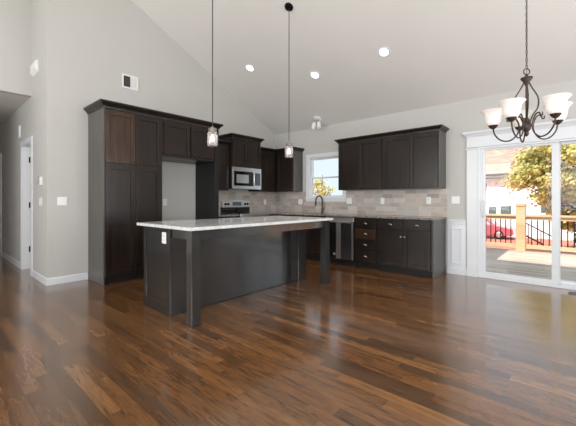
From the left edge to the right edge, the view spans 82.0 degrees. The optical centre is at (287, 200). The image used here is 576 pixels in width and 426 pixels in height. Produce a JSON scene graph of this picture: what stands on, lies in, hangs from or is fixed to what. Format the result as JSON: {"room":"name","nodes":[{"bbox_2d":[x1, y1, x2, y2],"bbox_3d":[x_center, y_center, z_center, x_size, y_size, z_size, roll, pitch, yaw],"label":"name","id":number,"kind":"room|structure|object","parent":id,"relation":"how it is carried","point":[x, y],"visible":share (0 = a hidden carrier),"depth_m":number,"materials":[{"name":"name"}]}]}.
{"room":"kitchen","nodes":[
{"label":"kitchen","id":0,"kind":"room"},
{"bbox_2d":[0,92,28,124],"bbox_3d":[-6.200,-1.709,6.072,4.154,0.130,1.600,0,0,42],"label":"ceiling","id":1,"kind":"structure","parent":0,"point":[9,103],"depth_m":5.60,"materials":[{"name":"paint"}]},
{"bbox_2d":[0,0,31,97],"bbox_3d":[-4.605,-2.584,4.648,0.120,1.880,1.600,0,0,42],"label":"wall header","id":2,"kind":"structure","parent":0,"point":[15,15],"depth_m":5.07,"materials":[{"name":"beige paint"}]},
{"bbox_2d":[0,0,44,276],"bbox_3d":[-5.282,-1.174,6.405,5.080,4.700,0.120,0,0,42],"label":"wall","id":3,"kind":"structure","parent":0,"point":[30,116],"depth_m":5.17,"materials":[{"name":"beige paint"}]},
{"bbox_2d":[0,153,1,255],"bbox_3d":[-6.480,0.084,7.383,0.990,2.185,0.018,0,0,42],"label":"trim","id":4,"kind":"structure","parent":3,"relation":"attached to","point":[0,153],"depth_m":7.06,"materials":[{"name":"white paint"}]},
{"bbox_2d":[1,251,19,267],"bbox_3d":[-5.919,1.126,6.885,3.490,0.100,0.014,0,0,42],"label":"baseboard","id":5,"kind":"structure","parent":3,"relation":"attached to","point":[15,262],"depth_m":6.30,"materials":[{"name":"white paint"}]},
{"bbox_2d":[18,125,20,137],"bbox_3d":[-4.689,-1.199,5.778,0.120,0.210,0.024,0,0,42],"label":"door chime","id":6,"kind":"object","parent":3,"relation":"attached to","point":[19,126],"visible":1,"depth_m":5.74,"materials":[{"name":"white plastic"}]},
{"bbox_2d":[20,136,32,275],"bbox_3d":[-4.026,0.084,5.728,0.855,2.185,0.818,0,0,42],"label":"door","id":7,"kind":"structure","parent":3,"relation":"in","point":[26,146],"depth_m":5.68,"materials":[{"name":"white paint"}]},
{"bbox_2d":[30,59,38,76],"bbox_3d":[-3.837,-2.004,5.005,0.360,0.175,0.042,0,0,42],"label":"fire alarm","id":8,"kind":"object","parent":3,"relation":"attached to","point":[34,68],"visible":1,"depth_m":4.95,"materials":[{"name":"white plastic"}]},
{"bbox_2d":[38,176,42,184],"bbox_3d":[-3.580,-0.289,4.785,0.122,0.130,0.029,0,0,42],"label":"thermostat","id":9,"kind":"object","parent":3,"relation":"attached to","point":[40,179],"visible":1,"depth_m":4.76,"materials":[{"name":"white plastic"}]},
{"bbox_2d":[32,270,87,285],"bbox_3d":[-3.479,1.126,5.043,0.844,0.100,0.517,0,0,42],"label":"baseboard","id":10,"kind":"structure","parent":3,"relation":"attached to","point":[82,276],"depth_m":4.77,"materials":[{"name":"white paint"}]},
{"bbox_2d":[45,0,274,277],"bbox_3d":[-1.867,-1.174,6.325,0.120,4.700,4.548,0,0,42],"label":"wall","id":11,"kind":"structure","parent":0,"point":[89,44],"depth_m":5.08,"materials":[{"name":"beige paint"}]},
{"bbox_2d":[57,197,66,204],"bbox_3d":[-3.217,0.006,4.717,0.008,0.118,0.118,0,0,42],"label":"light switch","id":12,"kind":"object","parent":11,"relation":"attached to","point":[60,200],"visible":1,"depth_m":4.71,"materials":[{"name":"white plastic"}]},
{"bbox_2d":[122,73,137,90],"bbox_3d":[-2.583,-1.939,5.424,0.011,0.220,0.256,0,0,42],"label":"air vent","id":13,"kind":"object","parent":11,"relation":"in","point":[130,82],"visible":1,"depth_m":5.42,"materials":[{"name":"white plastic"}]},
{"bbox_2d":[162,112,222,163],"bbox_3d":[-1.797,-1.036,5.795,0.684,0.683,1.126,0,0,42],"label":"upper cabinet","id":14,"kind":"object","parent":11,"relation":"attached to","point":[182,141],"visible":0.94,"depth_m":5.52,"materials":[{"name":"brown wood"}]},
{"bbox_2d":[219,140,230,190],"bbox_3d":[-1.419,-0.680,6.453,0.372,0.955,0.476,0,0,42],"label":"upper cabinet","id":15,"kind":"object","parent":11,"relation":"attached to","point":[223,145],"visible":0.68,"depth_m":6.45,"materials":[{"name":"brown wood"}]},
{"bbox_2d":[219,133,263,168],"bbox_3d":[-0.967,-0.994,6.892,0.462,0.643,0.878,0,0,42],"label":"upper cabinet","id":16,"kind":"object","parent":11,"relation":"attached to","point":[244,152],"visible":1,"depth_m":6.71,"materials":[{"name":"brown wood"}]},
{"bbox_2d":[229,167,260,189],"bbox_3d":[-0.958,-0.452,6.884,0.460,0.436,0.770,0,0,42],"label":"microwave","id":17,"kind":"object","parent":16,"relation":"attached to","point":[240,178],"visible":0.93,"depth_m":6.72,"materials":[{"name":"silver metal"}]},
{"bbox_2d":[219,191,274,212],"bbox_3d":[-1.008,0.030,7.186,0.012,0.462,2.117,0,0,42],"label":"backsplash","id":18,"kind":"structure","parent":11,"relation":"attached to","point":[256,199],"depth_m":7.46,"materials":[{"name":"tile"}]},
{"bbox_2d":[248,147,275,191],"bbox_3d":[-0.563,-0.680,7.412,0.372,0.955,0.528,0,0,42],"label":"upper cabinet","id":19,"kind":"object","parent":11,"relation":"attached to","point":[267,154],"visible":0.7,"depth_m":7.34,"materials":[{"name":"brown wood"}]},
{"bbox_2d":[0,256,575,425],"bbox_3d":[-2.490,1.236,3.661,12.900,0.120,9.650,0,0,42],"label":"floor","id":20,"kind":"structure","parent":0,"point":[365,346],"depth_m":2.58,"materials":[{"name":"brown wood"}]},
{"bbox_2d":[83,99,164,285],"bbox_3d":[-2.478,-0.101,5.033,0.686,2.552,0.916,0,0,42],"label":"pantry cabinet","id":21,"kind":"object","parent":20,"relation":"on","point":[125,145],"visible":0.92,"depth_m":4.80,"materials":[{"name":"brown wood"}]},
{"bbox_2d":[196,129,218,219],"bbox_3d":[-1.512,-0.058,6.160,0.625,2.465,0.080,0,0,42],"label":"panel","id":22,"kind":"object","parent":20,"relation":"on","point":[207,174],"visible":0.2,"depth_m":6.05,"materials":[{"name":"black wood"}]},
{"bbox_2d":[219,216,237,217],"bbox_3d":[-1.320,0.735,6.364,0.638,0.881,0.473,0,0,42],"label":"base cabinet","id":23,"kind":"object","parent":20,"relation":"on","point":[227,216],"visible":0.04,"depth_m":6.22,"materials":[{"name":"brown wood"}]},
{"bbox_2d":[219,214,238,216],"bbox_3d":[-1.321,0.277,6.363,0.636,0.030,0.474,0,0,42],"label":"countertop","id":24,"kind":"structure","parent":23,"relation":"on","point":[220,215],"depth_m":6.25,"materials":[{"name":"beige stone"}]},
{"bbox_2d":[144,220,329,327],"bbox_3d":[-0.537,0.727,4.241,1.058,0.896,2.239,0,0,42],"label":"kitchen island","id":25,"kind":"object","parent":20,"relation":"on","point":[193,271],"visible":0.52,"depth_m":3.75,"materials":[{"name":"grey paint"}]},
{"bbox_2d":[162,232,165,243],"bbox_3d":[-1.286,0.386,3.433,0.085,0.118,0.007,0,0,42],"label":"outlet","id":26,"kind":"object","parent":25,"relation":"attached to","point":[163,233],"visible":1,"depth_m":3.42,"materials":[{"name":"white plastic"}]},
{"bbox_2d":[137,216,332,230],"bbox_3d":[-0.533,0.262,4.233,1.109,0.032,2.302,0,0,42],"label":"island countertop","id":27,"kind":"structure","parent":25,"relation":"on","point":[220,223],"depth_m":3.73,"materials":[{"name":"white stone"}]},
{"bbox_2d":[220,200,268,216],"bbox_3d":[-0.866,0.578,6.801,0.707,1.194,0.772,0,0,42],"label":"range","id":28,"kind":"object","parent":20,"relation":"on","point":[241,207],"visible":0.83,"depth_m":6.88,"materials":[{"name":"silver glass"}]},
{"bbox_2d":[220,212,254,214],"bbox_3d":[-0.893,0.267,6.826,0.634,0.018,0.772,0,0,42],"label":"cooktop","id":29,"kind":"object","parent":28,"relation":"in","point":[240,213],"depth_m":6.66,"materials":[{"name":"black glass"}]},
{"bbox_2d":[292,215,326,260],"bbox_3d":[0.581,0.735,6.755,0.856,0.881,0.638,0,0,42],"label":"base cabinet","id":30,"kind":"object","parent":20,"relation":"on","point":[312,235],"visible":0.14,"depth_m":6.48,"materials":[{"name":"brown wood"}]},
{"bbox_2d":[326,216,356,266],"bbox_3d":[1.118,0.737,6.253,0.601,0.877,0.657,0,0,42],"label":"dishwasher","id":31,"kind":"object","parent":20,"relation":"on","point":[342,229],"visible":0.69,"depth_m":6.00,"materials":[{"name":"silver metal"}]},
{"bbox_2d":[355,217,378,269],"bbox_3d":[1.517,0.735,5.923,0.420,0.881,0.632,0,0,42],"label":"base cabinet","id":32,"kind":"object","parent":20,"relation":"on","point":[365,228],"visible":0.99,"depth_m":5.70,"materials":[{"name":"brown wood"}]},
{"bbox_2d":[377,218,445,278],"bbox_3d":[2.019,0.734,5.471,0.922,0.882,0.639,0,0,42],"label":"base cabinet","id":33,"kind":"object","parent":20,"relation":"on","point":[406,246],"visible":0.97,"depth_m":5.22,"materials":[{"name":"brown wood"}]},
{"bbox_3d":[-0.131,0.734,7.391,1.048,0.881,0.638,0,0,42],"label":"base cabinet","id":34,"kind":"object","parent":20,"relation":"on","visible":0},
{"bbox_2d":[253,212,446,219],"bbox_3d":[0.857,0.277,6.363,3.884,0.030,0.855,0,0,42],"label":"countertop","id":35,"kind":"structure","parent":34,"relation":"on","point":[270,213],"depth_m":5.85,"materials":[{"name":"beige stone"}]},
{"bbox_2d":[315,195,324,212],"bbox_3d":[0.652,0.074,6.894,0.226,0.375,0.105,0,0,-17],"label":"faucet","id":36,"kind":"object","parent":35,"relation":"on","point":[322,209],"visible":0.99,"depth_m":6.91,"materials":[{"name":"brown metal"}]},
{"bbox_2d":[132,0,575,134],"bbox_3d":[-2.390,-2.579,3.773,13.300,2.451,9.950,0,0,42],"label":"ceiling","id":37,"kind":"structure","parent":0,"point":[443,51],"depth_m":4.97,"materials":[{"name":"paint"}]},
{"bbox_2d":[207,0,217,146],"bbox_3d":[-0.843,-2.005,3.693,0.124,2.802,0.119,0,0,42],"label":"pendant light","id":38,"kind":"object","parent":37,"relation":"hanging from","point":[212,129],"visible":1,"depth_m":3.69,"materials":[{"name":"glass"}]},
{"bbox_2d":[207,132,217,146],"bbox_3d":[-0.842,-0.686,3.694,0.116,0.165,0.116,0,0,42],"label":"glass jar","id":39,"kind":"object","parent":38,"relation":"on","point":[212,139],"depth_m":3.68,"materials":[{"name":"clear glass"}]},
{"bbox_2d":[245,64,254,71],"bbox_3d":[-0.699,-2.430,6.072,0.190,0.090,0.170,0,0,42],"label":"recessed light","id":40,"kind":"object","parent":37,"relation":"in","point":[250,68],"visible":1,"depth_m":6.06,"materials":[{"name":"white paint"}]},
{"bbox_2d":[285,2,292,157],"bbox_3d":[0.013,-1.680,4.652,0.124,2.152,0.119,0,0,42],"label":"pendant light","id":41,"kind":"object","parent":37,"relation":"hanging from","point":[288,6],"visible":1,"depth_m":4.63,"materials":[{"name":"clear glass"}]},
{"bbox_2d":[310,71,319,78],"bbox_3d":[0.465,-2.170,5.723,0.190,0.090,0.170,0,0,42],"label":"recessed light","id":42,"kind":"object","parent":37,"relation":"in","point":[313,74],"visible":1,"depth_m":5.71,"materials":[{"name":"white paint"}]},
{"bbox_2d":[311,116,320,129],"bbox_3d":[0.600,-1.609,6.851,0.230,0.258,0.157,0,0,42],"label":"spotlight","id":43,"kind":"object","parent":37,"relation":"attached to","point":[316,118],"visible":1,"depth_m":6.82,"materials":[{"name":"white plastic"}]},
{"bbox_2d":[377,47,390,56],"bbox_3d":[1.408,-2.179,4.857,0.190,0.090,0.170,0,0,42],"label":"recessed light","id":44,"kind":"object","parent":37,"relation":"in","point":[382,51],"visible":1,"depth_m":4.85,"materials":[{"name":"white paint"}]},
{"bbox_2d":[480,0,572,142],"bbox_3d":[2.172,-1.604,3.022,0.710,2.110,0.685,0,0,24],"label":"chandelier","id":45,"kind":"object","parent":37,"relation":"hanging from","point":[556,106],"visible":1,"depth_m":2.94,"materials":[{"name":"white glass"}]},
{"bbox_2d":[275,80,575,272],"bbox_3d":[2.569,-0.203,5.512,7.820,2.757,0.150,0,0,42],"label":"wall","id":46,"kind":"structure","parent":0,"point":[459,117],"depth_m":5.35,"materials":[{"name":"beige paint"}]},
{"bbox_2d":[275,147,304,191],"bbox_3d":[-0.094,-0.680,7.537,0.909,0.955,0.373,0,0,42],"label":"upper cabinet","id":47,"kind":"object","parent":46,"relation":"attached to","point":[288,171],"visible":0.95,"depth_m":7.32,"materials":[{"name":"brown wood"}]},
{"bbox_2d":[305,151,345,201],"bbox_3d":[0.821,-0.495,7.030,1.040,1.028,0.175,0,0,42],"label":"window","id":48,"kind":"structure","parent":46,"relation":"in","point":[310,159],"depth_m":7.18,"materials":[{"name":"white paint"}]},
{"bbox_2d":[275,188,446,216],"bbox_3d":[1.143,0.030,6.675,3.876,0.462,0.013,0,0,42],"label":"backsplash","id":49,"kind":"structure","parent":46,"relation":"attached to","point":[408,202],"depth_m":6.18,"materials":[{"name":"tile"}]},
{"bbox_2d":[347,198,351,203],"bbox_3d":[1.216,0.004,6.594,0.118,0.118,0.008,0,0,42],"label":"light switch","id":50,"kind":"object","parent":49,"relation":"attached to","point":[349,200],"visible":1,"depth_m":6.58,"materials":[{"name":"white plastic"}]},
{"bbox_2d":[426,197,430,203],"bbox_3d":[2.365,-0.003,5.569,0.075,0.118,0.007,0,0,42],"label":"outlet","id":51,"kind":"object","parent":49,"relation":"attached to","point":[428,199],"visible":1,"depth_m":5.57,"materials":[{"name":"white plastic"}]},
{"bbox_2d":[334,133,389,190],"bbox_3d":[1.384,-0.690,6.217,0.973,0.973,0.373,0,0,42],"label":"upper cabinet","id":52,"kind":"object","parent":46,"relation":"attached to","point":[360,163],"visible":1,"depth_m":6.06,"materials":[{"name":"brown wood"}]},
{"bbox_2d":[381,124,448,189],"bbox_3d":[2.119,-0.690,5.561,0.996,0.973,0.373,0,0,42],"label":"upper cabinet","id":53,"kind":"object","parent":46,"relation":"attached to","point":[416,160],"visible":1,"depth_m":5.42,"materials":[{"name":"brown wood"}]},
{"bbox_2d":[452,196,459,203],"bbox_3d":[2.683,-0.010,5.303,0.118,0.118,0.008,0,0,42],"label":"light switch","id":54,"kind":"object","parent":46,"relation":"attached to","point":[455,199],"visible":1,"depth_m":5.30,"materials":[{"name":"white plastic"}]},
{"bbox_2d":[447,219,465,275],"bbox_3d":[4.001,0.740,4.109,3.795,0.872,0.034,0,0,42],"label":"wainscot","id":55,"kind":"structure","parent":46,"relation":"attached to","point":[456,229],"depth_m":5.28,"materials":[{"name":"white paint"}]},
{"bbox_2d":[462,118,575,277],"bbox_3d":[3.612,0.056,4.428,2.320,2.240,0.076,0,0,42],"label":"door frame","id":56,"kind":"structure","parent":46,"relation":"attached to","point":[567,132],"depth_m":5.07,"materials":[{"name":"white paint"}]},
{"bbox_2d":[481,139,575,289],"bbox_3d":[3.668,0.171,4.491,1.858,2.008,0.189,0,0,42],"label":"door","id":57,"kind":"structure","parent":46,"relation":"in","point":[556,281],"depth_m":4.51,"materials":[{"name":"white paint"}]},
{"label":"outside","id":58,"kind":"structure","parent":0,"visible":0},
{"bbox_2d":[486,247,575,281],"bbox_3d":[5.033,1.301,6.455,14.000,0.050,4.520,0,0,42],"label":"deck","id":59,"kind":"object","parent":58,"point":[536,264],"visible":0.22,"depth_m":6.73,"materials":[{"name":"grey wood"}]},
{"bbox_2d":[486,203,575,251],"bbox_3d":[5.971,0.670,8.406,8.830,1.209,0.230,0,0,42],"label":"deck railing","id":60,"kind":"object","parent":59,"relation":"on","point":[520,216],"visible":0.42,"depth_m":8.33,"materials":[{"name":"brown wood"}]},
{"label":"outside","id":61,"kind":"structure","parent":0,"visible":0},
{"bbox_2d":[486,235,575,253],"bbox_3d":[9.231,2.726,15.658,48.000,0.100,23.840,0,0,42],"label":"ground","id":62,"kind":"structure","parent":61,"point":[513,239],"depth_m":21.19,"materials":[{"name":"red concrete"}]},
{"bbox_2d":[313,175,335,195],"bbox_3d":[1.655,0.651,17.717,1.905,4.052,1.478,0,0,42],"label":"tree","id":63,"kind":"object","parent":62,"relation":"on","point":[317,183],"visible":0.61,"depth_m":17.61,"materials":[{"name":"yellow plant"}]},
{"bbox_2d":[487,219,515,238],"bbox_3d":[14.146,1.939,24.396,4.350,1.467,1.758,0,0,42],"label":"car","id":64,"kind":"object","parent":62,"relation":"on","point":[513,229],"visible":0.35,"depth_m":22.95,"materials":[{"name":"red paint"}]},
{"bbox_2d":[495,144,575,231],"bbox_3d":[12.187,-0.780,14.515,5.223,6.920,4.689,0,0,-34],"label":"tree","id":65,"kind":"object","parent":62,"relation":"on","point":[532,170],"visible":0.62,"depth_m":14.31,"materials":[{"name":"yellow plant"}]},
{"bbox_2d":[526,223,551,244],"bbox_3d":[15.143,1.885,20.326,0.100,1.582,2.284,0,0,-22],"label":"stair railing","id":66,"kind":"object","parent":62,"relation":"on","point":[540,243],"visible":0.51,"depth_m":20.26,"materials":[{"name":"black metal"}]},
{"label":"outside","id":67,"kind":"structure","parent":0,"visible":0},
{"bbox_3d":[46.376,2.726,60.247,160.000,0.100,139.840,0,0,42],"label":"lawn","id":68,"kind":"structure","parent":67,"visible":0},
{"bbox_2d":[486,147,575,240],"bbox_3d":[18.195,-0.934,28.997,14.600,7.220,10.000,0,0,42],"label":"house","id":69,"kind":"structure","parent":68,"relation":"on","point":[498,201],"depth_m":24.78,"materials":[{"name":"white"}]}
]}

